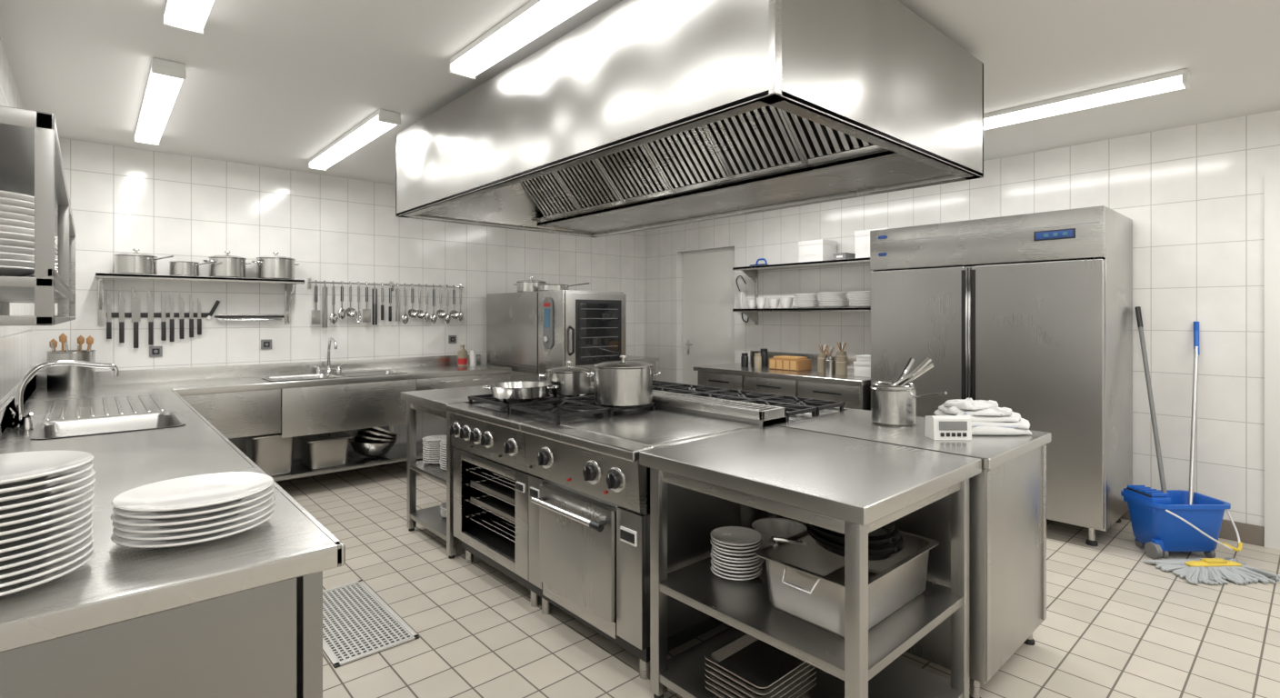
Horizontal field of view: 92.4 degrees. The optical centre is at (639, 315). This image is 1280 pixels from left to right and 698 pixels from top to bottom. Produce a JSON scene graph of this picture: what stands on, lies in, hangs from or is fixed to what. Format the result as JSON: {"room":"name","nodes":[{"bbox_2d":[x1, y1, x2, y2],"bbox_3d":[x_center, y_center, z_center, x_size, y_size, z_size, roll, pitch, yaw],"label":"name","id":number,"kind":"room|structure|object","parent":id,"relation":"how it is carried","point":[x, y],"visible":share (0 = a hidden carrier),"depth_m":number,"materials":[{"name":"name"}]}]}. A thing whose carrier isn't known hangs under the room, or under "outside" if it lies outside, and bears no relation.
{"room":"commercial kitchen","nodes":[
{"label":"commercial kitchen","id":0,"kind":"room"},
{"bbox_2d":[0,37,31,407],"bbox_3d":[-1.696,0.085,1.334,0.150,2.630,7.450,0,0,-42],"label":"wall","id":1,"kind":"structure","parent":0,"point":[15,341],"depth_m":3.12,"materials":[{"name":"tile"}]},
{"bbox_2d":[0,105,75,326],"bbox_3d":[-1.991,-0.190,1.962,0.243,0.420,2.220,0,0,-42],"label":"plate rack","id":2,"kind":"object","parent":1,"relation":"attached to","point":[31,161],"visible":0.89,"depth_m":1.22,"materials":[{"name":"metal"}]},
{"bbox_2d":[0,190,34,276],"bbox_3d":[-1.362,-0.162,1.250,0.214,0.172,0.213,0,0,29],"label":"plate stack","id":3,"kind":"object","parent":2,"relation":"in","point":[16,210],"visible":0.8,"depth_m":1.25,"materials":[{"name":"white ceramic"}]},
{"bbox_2d":[31,138,643,459],"bbox_3d":[-2.011,0.085,6.150,6.100,2.630,0.150,0,0,-42],"label":"wall","id":4,"kind":"structure","parent":0,"point":[186,208],"depth_m":5.18,"materials":[{"name":"tile"}]},
{"bbox_2d":[149,346,162,357],"bbox_3d":[-3.624,0.270,4.593,0.080,0.080,0.019,0,0,-42],"label":"wall outlet","id":5,"kind":"object","parent":4,"relation":"attached to","point":[154,351],"visible":1,"depth_m":4.59,"materials":[{"name":"grey plastic"}]},
{"bbox_2d":[106,312,209,317],"bbox_3d":[-3.602,-0.003,4.614,0.620,0.035,0.013,0,0,-42],"label":"magnetic knife strip","id":6,"kind":"object","parent":4,"relation":"attached to","point":[113,315],"visible":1,"depth_m":4.60,"materials":[{"name":"black metal"}]},
{"bbox_2d":[106,290,111,339],"bbox_3d":[-3.811,-0.005,4.405,0.028,0.350,0.016,0,0,-42],"label":"kitchen knife","id":7,"kind":"object","parent":6,"relation":"attached to","point":[108,323],"visible":1,"depth_m":4.40,"materials":[{"name":"metal"}]},
{"bbox_2d":[119,290,124,342],"bbox_3d":[-3.759,0.005,4.452,0.032,0.390,0.016,0,0,-42],"label":"kitchen knife","id":8,"kind":"object","parent":6,"relation":"attached to","point":[121,298],"visible":1,"depth_m":4.45,"materials":[{"name":"metal"}]},
{"bbox_2d":[131,288,139,348],"bbox_3d":[-3.700,0.020,4.505,0.050,0.440,0.016,0,0,-42],"label":"kitchen knife","id":9,"kind":"object","parent":6,"relation":"attached to","point":[135,301],"visible":1,"depth_m":4.50,"materials":[{"name":"metal"}]},
{"bbox_2d":[148,288,153,345],"bbox_3d":[-3.636,0.010,4.562,0.034,0.420,0.016,0,0,-42],"label":"kitchen knife","id":10,"kind":"object","parent":6,"relation":"attached to","point":[150,298],"visible":1,"depth_m":4.56,"materials":[{"name":"metal"}]},
{"bbox_2d":[160,291,166,340],"bbox_3d":[-3.580,0.005,4.612,0.028,0.370,0.016,0,0,-42],"label":"kitchen knife","id":11,"kind":"object","parent":6,"relation":"attached to","point":[163,301],"visible":1,"depth_m":4.61,"materials":[{"name":"metal"}]},
{"bbox_2d":[170,293,174,341],"bbox_3d":[-3.543,0.015,4.645,0.028,0.370,0.016,0,0,-42],"label":"kitchen knife","id":12,"kind":"object","parent":6,"relation":"attached to","point":[172,320],"visible":1,"depth_m":4.64,"materials":[{"name":"metal"}]},
{"bbox_2d":[179,294,184,339],"bbox_3d":[-3.498,0.005,4.685,0.030,0.350,0.016,0,0,-42],"label":"kitchen knife","id":13,"kind":"object","parent":6,"relation":"attached to","point":[181,302],"visible":1,"depth_m":4.68,"materials":[{"name":"metal"}]},
{"bbox_2d":[189,294,193,337],"bbox_3d":[-3.454,0.000,4.725,0.028,0.340,0.016,0,0,-42],"label":"kitchen knife","id":14,"kind":"object","parent":6,"relation":"attached to","point":[191,304],"visible":1,"depth_m":4.72,"materials":[{"name":"metal"}]},
{"bbox_2d":[197,298,201,334],"bbox_3d":[-3.416,0.005,4.759,0.028,0.290,0.016,0,0,-42],"label":"kitchen knife","id":15,"kind":"object","parent":6,"relation":"attached to","point":[199,320],"visible":1,"depth_m":4.76,"materials":[{"name":"metal"}]},
{"bbox_2d":[95,272,304,325],"bbox_3d":[-3.310,-0.110,4.692,1.280,0.360,0.287,0,0,-42],"label":"wall shelf","id":16,"kind":"object","parent":4,"relation":"attached to","point":[289,284],"visible":1,"depth_m":4.53,"materials":[{"name":"metal"}]},
{"bbox_2d":[113,249,173,274],"bbox_3d":[-3.563,-0.386,4.434,0.371,0.189,0.246,0,0,-24],"label":"saucepan","id":17,"kind":"object","parent":16,"relation":"on","point":[135,263],"visible":0.94,"depth_m":4.32,"materials":[{"name":"metal"}]},
{"bbox_2d":[169,260,217,276],"bbox_3d":[-3.348,-0.351,4.617,0.324,0.120,0.190,0,0,-19],"label":"saucepan","id":18,"kind":"object","parent":16,"relation":"on","point":[175,267],"visible":0.8,"depth_m":4.53,"materials":[{"name":"metal"}]},
{"bbox_2d":[202,250,250,278],"bbox_3d":[-3.210,-0.396,4.776,0.288,0.209,0.253,0,0,-20],"label":"lidded pot","id":19,"kind":"object","parent":16,"relation":"on","point":[227,265],"visible":0.94,"depth_m":4.68,"materials":[{"name":"metal"}]},
{"bbox_2d":[250,251,299,279],"bbox_3d":[-2.964,-0.403,4.996,0.304,0.224,0.282,0,0,-17],"label":"lidded pot","id":20,"kind":"object","parent":16,"relation":"on","point":[267,266],"visible":0.89,"depth_m":4.89,"materials":[{"name":"metal"}]},
{"bbox_2d":[214,314,284,321],"bbox_3d":[-3.163,0.020,4.978,0.480,0.060,0.056,0,0,-42],"label":"bar","id":21,"kind":"object","parent":4,"relation":"attached to","point":[220,317],"visible":1,"depth_m":4.95,"materials":[{"name":"metal"}]},
{"bbox_2d":[275,458,422,482],"bbox_3d":[-2.035,1.340,6.020,5.570,0.120,0.012,0,0,-42],"label":"shelf","id":22,"kind":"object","parent":4,"relation":"attached to","point":[287,480],"depth_m":5.44,"materials":[{"name":"metal"}]},
{"bbox_2d":[307,278,463,290],"bbox_3d":[-2.319,-0.275,5.733,1.425,0.090,0.056,0,0,-42],"label":"utensil rail","id":23,"kind":"object","parent":4,"relation":"attached to","point":[309,282],"visible":0.88,"depth_m":5.64,"materials":[{"name":"silver metal"}]},
{"bbox_2d":[311,280,320,324],"bbox_3d":[-2.785,-0.114,5.275,0.068,0.380,0.022,0,0,-42],"label":"spatula","id":24,"kind":"object","parent":23,"relation":"hanging from","point":[315,314],"visible":1,"depth_m":5.27,"materials":[{"name":"metal"}]},
{"bbox_2d":[322,280,327,328],"bbox_3d":[-2.733,-0.099,5.322,0.042,0.411,0.022,0,0,-42],"label":"tongs","id":25,"kind":"object","parent":23,"relation":"hanging from","point":[325,288],"visible":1,"depth_m":5.31,"materials":[{"name":"metal"}]},
{"bbox_2d":[329,280,338,324],"bbox_3d":[-2.681,-0.113,5.367,0.072,0.383,0.025,0,0,-42],"label":"serving spoon","id":26,"kind":"object","parent":23,"relation":"hanging from","point":[333,317],"visible":1,"depth_m":5.36,"materials":[{"name":"metal"}]},
{"bbox_2d":[337,280,345,319],"bbox_3d":[-2.629,-0.134,5.413,0.072,0.340,0.025,0,0,-42],"label":"serving spoon","id":27,"kind":"object","parent":23,"relation":"hanging from","point":[341,313],"visible":1,"depth_m":5.41,"materials":[{"name":"metal"}]},
{"bbox_2d":[345,281,357,317],"bbox_3d":[-2.568,-0.143,5.449,0.100,0.321,0.066,0,0,-42],"label":"ladle","id":28,"kind":"object","parent":23,"relation":"hanging from","point":[350,312],"visible":1,"depth_m":5.46,"materials":[{"name":"metal"}]},
{"bbox_2d":[362,281,370,322],"bbox_3d":[-2.474,-0.121,5.553,0.068,0.367,0.022,0,0,-42],"label":"spatula","id":29,"kind":"object","parent":23,"relation":"hanging from","point":[366,313],"visible":1,"depth_m":5.54,"materials":[{"name":"metal"}]},
{"bbox_2d":[371,281,377,325],"bbox_3d":[-2.422,-0.108,5.599,0.042,0.391,0.022,0,0,-42],"label":"tongs","id":30,"kind":"object","parent":23,"relation":"hanging from","point":[375,290],"visible":1,"depth_m":5.59,"materials":[{"name":"metal"}]},
{"bbox_2d":[388,282,391,321],"bbox_3d":[-2.319,-0.124,5.692,0.026,0.359,0.022,0,0,-42],"label":"sharpening steel","id":31,"kind":"object","parent":23,"relation":"hanging from","point":[390,288],"visible":1,"depth_m":5.68,"materials":[{"name":"black plastic"}]},
{"bbox_2d":[395,282,399,321],"bbox_3d":[-2.267,-0.124,5.738,0.042,0.359,0.022,0,0,-42],"label":"tongs","id":32,"kind":"object","parent":23,"relation":"hanging from","point":[397,290],"visible":1,"depth_m":5.73,"materials":[{"name":"metal"}]},
{"bbox_2d":[400,283,409,324],"bbox_3d":[-2.215,-0.110,5.784,0.072,0.389,0.025,0,0,-42],"label":"serving spoon","id":33,"kind":"object","parent":23,"relation":"hanging from","point":[405,318],"visible":1,"depth_m":5.78,"materials":[{"name":"metal"}]},
{"bbox_2d":[408,283,418,318],"bbox_3d":[-2.154,-0.140,5.820,0.100,0.328,0.066,0,0,-42],"label":"ladle","id":34,"kind":"object","parent":23,"relation":"hanging from","point":[412,312],"visible":1,"depth_m":5.83,"materials":[{"name":"metal"}]},
{"bbox_2d":[415,283,425,319],"bbox_3d":[-2.102,-0.136,5.866,0.100,0.336,0.066,0,0,-42],"label":"ladle","id":35,"kind":"object","parent":23,"relation":"hanging from","point":[421,314],"visible":1,"depth_m":5.87,"materials":[{"name":"metal"}]},
{"bbox_2d":[430,284,437,323],"bbox_3d":[-2.007,-0.110,5.969,0.072,0.388,0.025,0,0,-42],"label":"serving spoon","id":36,"kind":"object","parent":23,"relation":"hanging from","point":[434,318],"visible":1,"depth_m":5.96,"materials":[{"name":"metal"}]},
{"bbox_2d":[436,284,446,318],"bbox_3d":[-1.946,-0.138,6.005,0.100,0.333,0.066,0,0,-42],"label":"ladle","id":37,"kind":"object","parent":23,"relation":"hanging from","point":[441,314],"visible":1,"depth_m":6.01,"materials":[{"name":"metal"}]},
{"bbox_2d":[450,285,459,319],"bbox_3d":[-1.843,-0.135,6.098,0.100,0.339,0.066,0,0,-42],"label":"ladle","id":38,"kind":"object","parent":23,"relation":"hanging from","point":[455,315],"visible":1,"depth_m":6.11,"materials":[{"name":"metal"}]},
{"bbox_2d":[0,0,1279,184],"bbox_3d":[0.522,-1.280,3.317,6.100,0.100,7.750,0,0,-42],"label":"ceiling","id":39,"kind":"structure","parent":0,"point":[273,84],"depth_m":2.96,"materials":[{"name":"white paint"}]},
{"bbox_2d":[134,57,186,145],"bbox_3d":[-2.804,-1.194,3.556,0.132,0.071,1.600,0,0,-42],"label":"ceiling light","id":40,"kind":"object","parent":39,"relation":"attached to","point":[165,77],"depth_m":3.30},
{"bbox_2d":[163,0,214,35],"bbox_3d":[-1.324,-1.194,1.901,0.132,0.071,1.600,0,0,-42],"label":"ceiling light","id":41,"kind":"object","parent":39,"relation":"attached to","point":[189,15],"depth_m":2.38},
{"bbox_2d":[308,109,400,170],"bbox_3d":[-2.034,-1.194,4.285,0.132,0.071,1.600,0,0,-42],"label":"ceiling light","id":42,"kind":"object","parent":39,"relation":"attached to","point":[381,121],"depth_m":4.07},
{"bbox_2d":[449,0,596,79],"bbox_3d":[-0.334,-1.194,2.384,0.132,0.071,1.600,0,0,-42],"label":"ceiling light","id":43,"kind":"object","parent":39,"relation":"attached to","point":[536,17],"depth_m":2.56,"materials":[{"name":"plastic"}]},
{"bbox_2d":[395,0,983,237],"bbox_3d":[0.007,-0.934,3.411,1.623,0.589,2.963,0,0,-42],"label":"exhaust hood","id":44,"kind":"object","parent":39,"relation":"attached to","point":[645,115],"visible":1,"depth_m":2.62,"materials":[{"name":"metal"}]},
{"bbox_2d":[983,68,1190,129],"bbox_3d":[2.232,-1.194,3.685,0.132,0.071,1.600,0,0,-42],"label":"ceiling light","id":45,"kind":"object","parent":39,"relation":"attached to","point":[1179,79],"depth_m":3.35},
{"bbox_2d":[276,460,1279,697],"bbox_3d":[0.522,1.450,3.317,6.100,0.100,7.750,0,0,-42],"label":"floor","id":46,"kind":"structure","parent":0,"point":[1116,625],"depth_m":2.74,"materials":[{"name":"tile"}]},
{"bbox_2d":[0,353,511,697],"bbox_3d":[-1.418,0.900,3.613,3.297,1.000,4.417,0,0,-42],"label":"countertop","id":47,"kind":"structure","parent":46,"relation":"on","point":[238,615],"depth_m":1.34,"materials":[{"name":"metal"}]},
{"bbox_2d":[0,450,95,596],"bbox_3d":[-1.213,0.391,1.141,0.299,0.215,0.298,0,0,26],"label":"plate stack","id":48,"kind":"object","parent":47,"relation":"on","point":[46,508],"visible":1,"depth_m":1.15,"materials":[{"name":"white ceramic"}]},
{"bbox_2d":[7,360,119,430],"bbox_3d":[-2.634,0.353,2.809,0.384,0.293,0.266,0,0,-42],"label":"sink faucet","id":49,"kind":"object","parent":47,"relation":"on","point":[17,420],"visible":1,"depth_m":2.73,"materials":[{"name":"silver metal"}]},
{"bbox_2d":[45,332,95,391],"bbox_3d":[-3.847,0.307,4.153,0.252,0.384,0.252,0,0,-42],"label":"utensil container","id":50,"kind":"object","parent":47,"relation":"on","point":[61,377],"visible":0.91,"depth_m":4.07,"materials":[{"name":"metal"}]},
{"bbox_2d":[110,471,275,548],"bbox_3d":[-1.022,0.450,1.419,0.308,0.098,0.307,0,0,-42],"label":"plate stack","id":51,"kind":"object","parent":47,"relation":"on","point":[194,509],"visible":1,"depth_m":1.36,"materials":[{"name":"white ceramic"}]},
{"bbox_2d":[245,426,293,476],"bbox_3d":[-2.865,1.042,4.749,0.324,0.343,0.364,0,0,-42],"label":"pan","id":52,"kind":"object","parent":47,"relation":"on","point":[273,454],"visible":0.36,"depth_m":4.63,"materials":[{"name":"metal"}]},
{"bbox_2d":[296,430,352,469],"bbox_3d":[-2.574,1.082,5.009,0.344,0.263,0.364,0,0,-42],"label":"pan","id":53,"kind":"object","parent":47,"relation":"on","point":[318,451],"visible":0.81,"depth_m":4.90,"materials":[{"name":"metal"}]},
{"bbox_2d":[310,337,346,373],"bbox_3d":[-2.629,0.343,5.236,0.284,0.313,0.245,0,0,-42],"label":"sink faucet","id":54,"kind":"object","parent":47,"relation":"on","point":[328,370],"visible":1,"depth_m":5.29,"materials":[{"name":"silver metal"}]},
{"bbox_2d":[349,427,398,457],"bbox_3d":[-2.296,1.055,5.285,0.395,0.312,0.386,0,0,-42],"label":"bowls","id":55,"kind":"object","parent":47,"relation":"on","point":[373,442],"visible":0.92,"depth_m":5.16,"materials":[{"name":"metal"}]},
{"bbox_2d":[457,339,467,366],"bbox_3d":[-1.745,0.366,6.032,0.098,0.265,0.098,0,0,-42],"label":"soap bottle","id":56,"kind":"object","parent":47,"relation":"on","point":[462,354],"visible":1,"depth_m":6.00,"materials":[{"name":"beige plastic"}]},
{"bbox_2d":[486,290,625,380],"bbox_3d":[-0.857,0.590,6.007,0.750,1.620,1.462,0,0,-42],"label":"oven","id":57,"kind":"object","parent":47,"relation":"on","point":[535,333],"visible":0.68,"depth_m":5.60,"materials":[{"name":"metal"}]},
{"bbox_2d":[512,276,549,292],"bbox_3d":[-1.065,-0.301,6.023,0.290,0.159,0.327,0,0,-42],"label":"stock pot","id":58,"kind":"object","parent":57,"relation":"on","point":[523,285],"visible":0.77,"depth_m":5.90,"materials":[{"name":"metal"}]},
{"bbox_2d":[537,282,589,290],"bbox_3d":[-0.733,-0.264,5.772,0.462,0.085,0.290,0,0,-22],"label":"frying pan","id":59,"kind":"object","parent":57,"relation":"on","point":[541,287],"visible":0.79,"depth_m":5.62,"materials":[{"name":"metal"}]},
{"bbox_2d":[322,580,419,668],"bbox_3d":[-1.336,1.395,2.830,0.340,0.009,0.760,0,0,-42],"label":"floor drain grate","id":60,"kind":"object","parent":46,"relation":"on","point":[357,624],"visible":0.77,"depth_m":2.75,"materials":[{"name":"silver metal"}]},
{"bbox_2d":[400,377,593,559],"bbox_3d":[-0.756,0.950,4.244,1.530,0.900,0.705,0,0,-42],"label":"prep table","id":61,"kind":"object","parent":46,"relation":"on","point":[435,402],"visible":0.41,"depth_m":3.85,"materials":[{"name":"metal"}]},
{"bbox_2d":[422,435,446,464],"bbox_3d":[-1.321,0.877,3.998,0.185,0.163,0.185,0,0,-42],"label":"plate stack","id":62,"kind":"object","parent":61,"relation":"on","point":[431,454],"visible":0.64,"depth_m":3.94,"materials":[{"name":"white ceramic"}]},
{"bbox_2d":[439,439,446,469],"bbox_3d":[-1.146,0.871,3.832,0.204,0.177,0.202,0,0,3],"label":"plate stack","id":63,"kind":"object","parent":61,"relation":"on","point":[443,444],"visible":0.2,"depth_m":3.79,"materials":[{"name":"white ceramic"}]},
{"bbox_2d":[625,355,659,380],"bbox_3d":[-0.418,0.950,7.069,1.200,0.900,0.597,0,0,-42],"label":"table","id":64,"kind":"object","parent":46,"relation":"on","point":[650,360],"depth_m":7.21,"materials":[{"name":"metal"}]},
{"bbox_2d":[446,380,851,679],"bbox_3d":[0.011,0.917,3.363,1.601,0.965,1.600,0,0,-42],"label":"range","id":65,"kind":"object","parent":46,"relation":"on","point":[552,493],"visible":0.73,"depth_m":2.70,"materials":[{"name":"metal"}]},
{"bbox_2d":[481,380,559,401],"bbox_3d":[-0.660,0.422,3.394,0.345,0.080,0.340,0,0,-42],"label":"saute pan","id":66,"kind":"object","parent":65,"relation":"on","point":[520,391],"visible":1,"depth_m":3.29,"materials":[{"name":"metal"}]},
{"bbox_2d":[539,360,593,396],"bbox_3d":[-0.421,0.365,3.621,0.294,0.194,0.279,0,0,-42],"label":"pot","id":67,"kind":"object","parent":65,"relation":"on","point":[572,381],"visible":0.88,"depth_m":3.51,"materials":[{"name":"metal"}]},
{"bbox_2d":[585,354,660,407],"bbox_3d":[-0.088,0.335,3.234,0.349,0.254,0.320,0,0,-42],"label":"pot","id":68,"kind":"object","parent":65,"relation":"on","point":[616,384],"visible":1,"depth_m":3.10,"materials":[{"name":"metal"}]},
{"bbox_2d":[639,425,981,697],"bbox_3d":[0.594,0.950,2.198,0.815,0.900,0.885,0,0,-42],"label":"prep table","id":69,"kind":"object","parent":46,"relation":"on","point":[853,487],"visible":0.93,"depth_m":2.09,"materials":[{"name":"metal"}]},
{"bbox_2d":[710,526,762,580],"bbox_3d":[0.361,0.895,2.295,0.194,0.148,0.193,0,0,42],"label":"plate stack","id":70,"kind":"object","parent":69,"relation":"on","point":[734,548],"visible":0.98,"depth_m":2.25,"materials":[{"name":"white ceramic"}]},
{"bbox_2d":[704,632,816,697],"bbox_3d":[0.416,1.233,2.116,0.320,0.132,0.260,0,0,-42],"label":"trays","id":71,"kind":"object","parent":69,"relation":"on","point":[745,665],"visible":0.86,"depth_m":2.07,"materials":[{"name":"metal"}]},
{"bbox_2d":[751,518,806,548],"bbox_3d":[0.564,0.913,2.490,0.216,0.112,0.216,0,0,-42],"label":"metal bowl","id":72,"kind":"object","parent":69,"relation":"on","point":[766,527],"visible":0.43,"depth_m":2.56,"materials":[{"name":"metal"}]},
{"bbox_2d":[755,530,939,638],"bbox_3d":[0.716,0.881,2.102,0.630,0.175,0.380,0,0,-42],"label":"roasting pan","id":73,"kind":"object","parent":69,"relation":"on","point":[806,584],"visible":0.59,"depth_m":1.99,"materials":[{"name":"metal"}]},
{"bbox_2d":[768,521,905,560],"bbox_3d":[0.692,0.751,2.111,0.461,0.114,0.354,0,0,-42],"label":"pans","id":74,"kind":"object","parent":73,"relation":"on","point":[885,542],"visible":0.55,"depth_m":2.04,"materials":[{"name":"metal"}]},
{"bbox_2d":[773,409,1051,697],"bbox_3d":[1.182,0.950,2.714,0.720,0.900,0.910,0,0,-42],"label":"base cabinet","id":75,"kind":"object","parent":46,"relation":"on","point":[1007,500],"visible":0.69,"depth_m":2.32,"materials":[{"name":"silver metal"}]},
{"bbox_2d":[870,357,947,426],"bbox_3d":[1.231,0.345,2.833,0.316,0.309,0.206,0,0,20],"label":"saucepan","id":76,"kind":"object","parent":75,"relation":"on","point":[893,404],"visible":1,"depth_m":2.78,"materials":[{"name":"metal"}]},
{"bbox_2d":[924,415,971,440],"bbox_3d":[1.252,0.452,2.491,0.150,0.095,0.089,0,0,1],"label":"timer","id":77,"kind":"object","parent":75,"relation":"on","point":[937,427],"visible":1,"depth_m":2.45,"materials":[{"name":"white plastic"}]},
{"bbox_2d":[934,398,1031,435],"bbox_3d":[1.480,0.434,2.665,0.360,0.130,0.262,0,0,4],"label":"folded towels","id":78,"kind":"object","parent":75,"relation":"on","point":[987,418],"visible":0.81,"depth_m":2.59,"materials":[{"name":"white fabric"}]},
{"bbox_2d":[870,205,1132,546],"bbox_3d":[2.551,0.375,4.434,0.826,2.050,1.460,0,0,-42],"label":"refrigerator","id":79,"kind":"object","parent":46,"relation":"on","point":[1031,315],"visible":0.72,"depth_m":3.93,"materials":[{"name":"metal"}]},
{"bbox_2d":[1120,485,1242,559],"bbox_3d":[3.163,1.213,3.597,0.465,0.374,0.365,0,0,0],"label":"bucket","id":80,"kind":"object","parent":46,"relation":"on","point":[1162,523],"depth_m":3.51,"materials":[{"name":"plastic"}]},
{"bbox_2d":[1134,306,1167,492],"bbox_3d":[3.233,0.627,3.885,0.099,1.376,0.602,0,0,19],"label":"mop handle","id":81,"kind":"object","parent":80,"relation":"in","point":[1138,313],"visible":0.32,"depth_m":3.92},
{"bbox_2d":[1188,321,1199,504],"bbox_3d":[3.410,0.675,3.773,0.474,1.270,0.080,0,0,-42],"label":"handle","id":82,"kind":"object","parent":80,"relation":"in","point":[1196,352],"visible":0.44,"depth_m":3.80,"materials":[{"name":"silver metal"}]},
{"bbox_2d":[1143,557,1279,585],"bbox_3d":[3.121,1.363,3.339,0.548,0.071,0.340,0,0,-2],"label":"mop","id":83,"kind":"object","parent":46,"relation":"on","point":[1211,571],"visible":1,"depth_m":3.27,"materials":[{"name":"grey fabric"}]},
{"bbox_2d":[693,350,870,410],"bbox_3d":[1.443,0.890,5.637,0.906,1.020,1.760,0,0,-42],"label":"counter","id":84,"kind":"object","parent":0,"point":[855,392],"depth_m":5.29,"materials":[{"name":"metal"}]},
{"bbox_2d":[753,352,761,368],"bbox_3d":[1.119,0.429,5.830,0.070,0.140,0.070,0,0,-42],"label":"spice jar","id":85,"kind":"object","parent":84,"relation":"on","point":[757,359],"visible":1,"depth_m":5.80,"materials":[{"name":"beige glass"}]},
{"bbox_2d":[760,348,768,366],"bbox_3d":[1.224,0.414,6.058,0.080,0.170,0.080,0,0,-42],"label":"spice jar","id":86,"kind":"object","parent":84,"relation":"on","point":[764,352],"visible":0.89,"depth_m":6.03,"materials":[{"name":"black plastic"}]},
{"bbox_2d":[769,355,811,370],"bbox_3d":[1.384,0.440,5.664,0.225,0.119,0.320,0,0,-42],"label":"bread box","id":87,"kind":"object","parent":84,"relation":"on","point":[787,363],"visible":1,"depth_m":5.58,"materials":[{"name":"brown wood"}]},
{"bbox_2d":[817,344,828,372],"bbox_3d":[1.612,0.378,5.399,0.100,0.241,0.100,0,0,-42],"label":"jar","id":88,"kind":"object","parent":84,"relation":"on","point":[821,356],"visible":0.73,"depth_m":5.37,"materials":[{"name":"beige ceramic"}]},
{"bbox_2d":[823,346,835,374],"bbox_3d":[1.626,0.383,5.263,0.100,0.231,0.100,0,0,-42],"label":"jar","id":89,"kind":"object","parent":84,"relation":"on","point":[829,362],"visible":1,"depth_m":5.23,"materials":[{"name":"metal"}]},
{"bbox_2d":[835,358,846,375],"bbox_3d":[1.691,0.429,5.160,0.090,0.140,0.090,0,0,-42],"label":"jar","id":90,"kind":"object","parent":84,"relation":"on","point":[840,364],"visible":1,"depth_m":5.12,"materials":[{"name":"beige ceramic"}]},
{"bbox_2d":[835,341,847,371],"bbox_3d":[1.784,0.368,5.431,0.100,0.261,0.100,0,0,-42],"label":"jar","id":91,"kind":"object","parent":84,"relation":"on","point":[841,354],"visible":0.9,"depth_m":5.40,"materials":[{"name":"beige ceramic"}]},
{"bbox_2d":[853,361,870,377],"bbox_3d":[1.875,0.439,5.030,0.188,0.120,0.168,0,0,-42],"label":"storage box","id":92,"kind":"object","parent":84,"relation":"on","point":[863,369],"visible":0.66,"depth_m":4.97,"materials":[{"name":"white plastic"}]},
{"bbox_2d":[643,110,1279,527],"bbox_3d":[2.617,0.085,5.190,0.220,2.630,7.450,0,0,-42],"label":"wall","id":93,"kind":"structure","parent":0,"point":[1193,195],"depth_m":4.12,"materials":[{"name":"tile"}]},
{"bbox_2d":[682,247,734,389],"bbox_3d":[0.815,0.316,7.181,0.104,2.161,0.890,0,0,-42],"label":"door","id":94,"kind":"structure","parent":93,"relation":"in","point":[708,276],"depth_m":7.22,"materials":[{"name":"white paint"}]},
{"bbox_2d":[735,275,749,322],"bbox_3d":[1.110,-0.178,6.664,0.090,0.516,0.157,0,0,-14],"label":"wall telephone","id":95,"kind":"object","parent":93,"relation":"attached to","point":[742,295],"visible":0.78,"depth_m":6.64,"materials":[{"name":"white plastic"}]},
{"bbox_2d":[732,257,870,324],"bbox_3d":[1.671,-0.225,5.840,0.317,0.650,1.760,0,0,-42],"label":"wall shelf","id":96,"kind":"object","parent":93,"relation":"attached to","point":[752,272],"visible":0.51,"depth_m":5.90,"materials":[{"name":"metal"}]},
{"bbox_2d":[779,297,793,308],"bbox_3d":[1.452,-0.123,6.087,0.143,0.102,0.143,0,0,-42],"label":"ceramic bowl","id":97,"kind":"object","parent":96,"relation":"in","point":[786,302],"visible":0.97,"depth_m":6.04,"materials":[{"name":"white ceramic"}]},
{"bbox_2d":[793,293,818,308],"bbox_3d":[1.598,-0.140,5.909,0.236,0.135,0.235,0,0,-42],"label":"plate stack","id":98,"kind":"object","parent":96,"relation":"in","point":[802,300],"visible":1,"depth_m":5.82,"materials":[{"name":"white ceramic"}]},
{"bbox_2d":[798,239,837,262],"bbox_3d":[1.685,-0.602,5.826,0.248,0.200,0.268,0,0,-42],"label":"storage box","id":99,"kind":"object","parent":96,"relation":"on","point":[822,249],"visible":0.91,"depth_m":5.73,"materials":[{"name":"white plastic"}]},
{"bbox_2d":[818,291,848,308],"bbox_3d":[1.792,-0.141,5.693,0.262,0.139,0.265,0,0,-37],"label":"plate stack","id":100,"kind":"object","parent":96,"relation":"in","point":[831,299],"visible":0.97,"depth_m":5.59,"materials":[{"name":"white ceramic"}]},
{"bbox_2d":[832,252,855,259],"bbox_3d":[1.871,-0.532,5.589,0.208,0.060,0.128,0,0,-42],"label":"storage box","id":101,"kind":"object","parent":96,"relation":"in","point":[839,255],"visible":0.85,"depth_m":5.52,"materials":[{"name":"metal"}]},
{"bbox_2d":[848,290,870,307],"bbox_3d":[1.985,-0.141,5.477,0.245,0.139,0.245,0,0,-42],"label":"plate stack","id":102,"kind":"object","parent":96,"relation":"in","point":[863,298],"visible":0.88,"depth_m":5.38,"materials":[{"name":"white ceramic"}]},
{"bbox_2d":[854,228,890,258],"bbox_3d":[2.085,-0.622,5.379,0.248,0.240,0.308,0,0,-42],"label":"storage box","id":103,"kind":"object","parent":96,"relation":"on","point":[862,237],"visible":0.45,"depth_m":5.35,"materials":[{"name":"white plastic"}]},
{"bbox_2d":[1120,510,1264,546],"bbox_3d":[2.413,1.340,5.244,0.012,0.120,4.099,0,0,-42],"label":"baseboard","id":104,"kind":"structure","parent":93,"relation":"attached to","point":[1248,534],"depth_m":3.78,"materials":[{"name":"tile"}]},
{"bbox_2d":[1264,174,1279,549],"bbox_3d":[4.137,0.280,3.310,0.020,2.240,1.080,0,0,-42],"label":"trim","id":105,"kind":"structure","parent":93,"relation":"attached to","point":[1272,183],"depth_m":3.68,"materials":[{"name":"white paint"}]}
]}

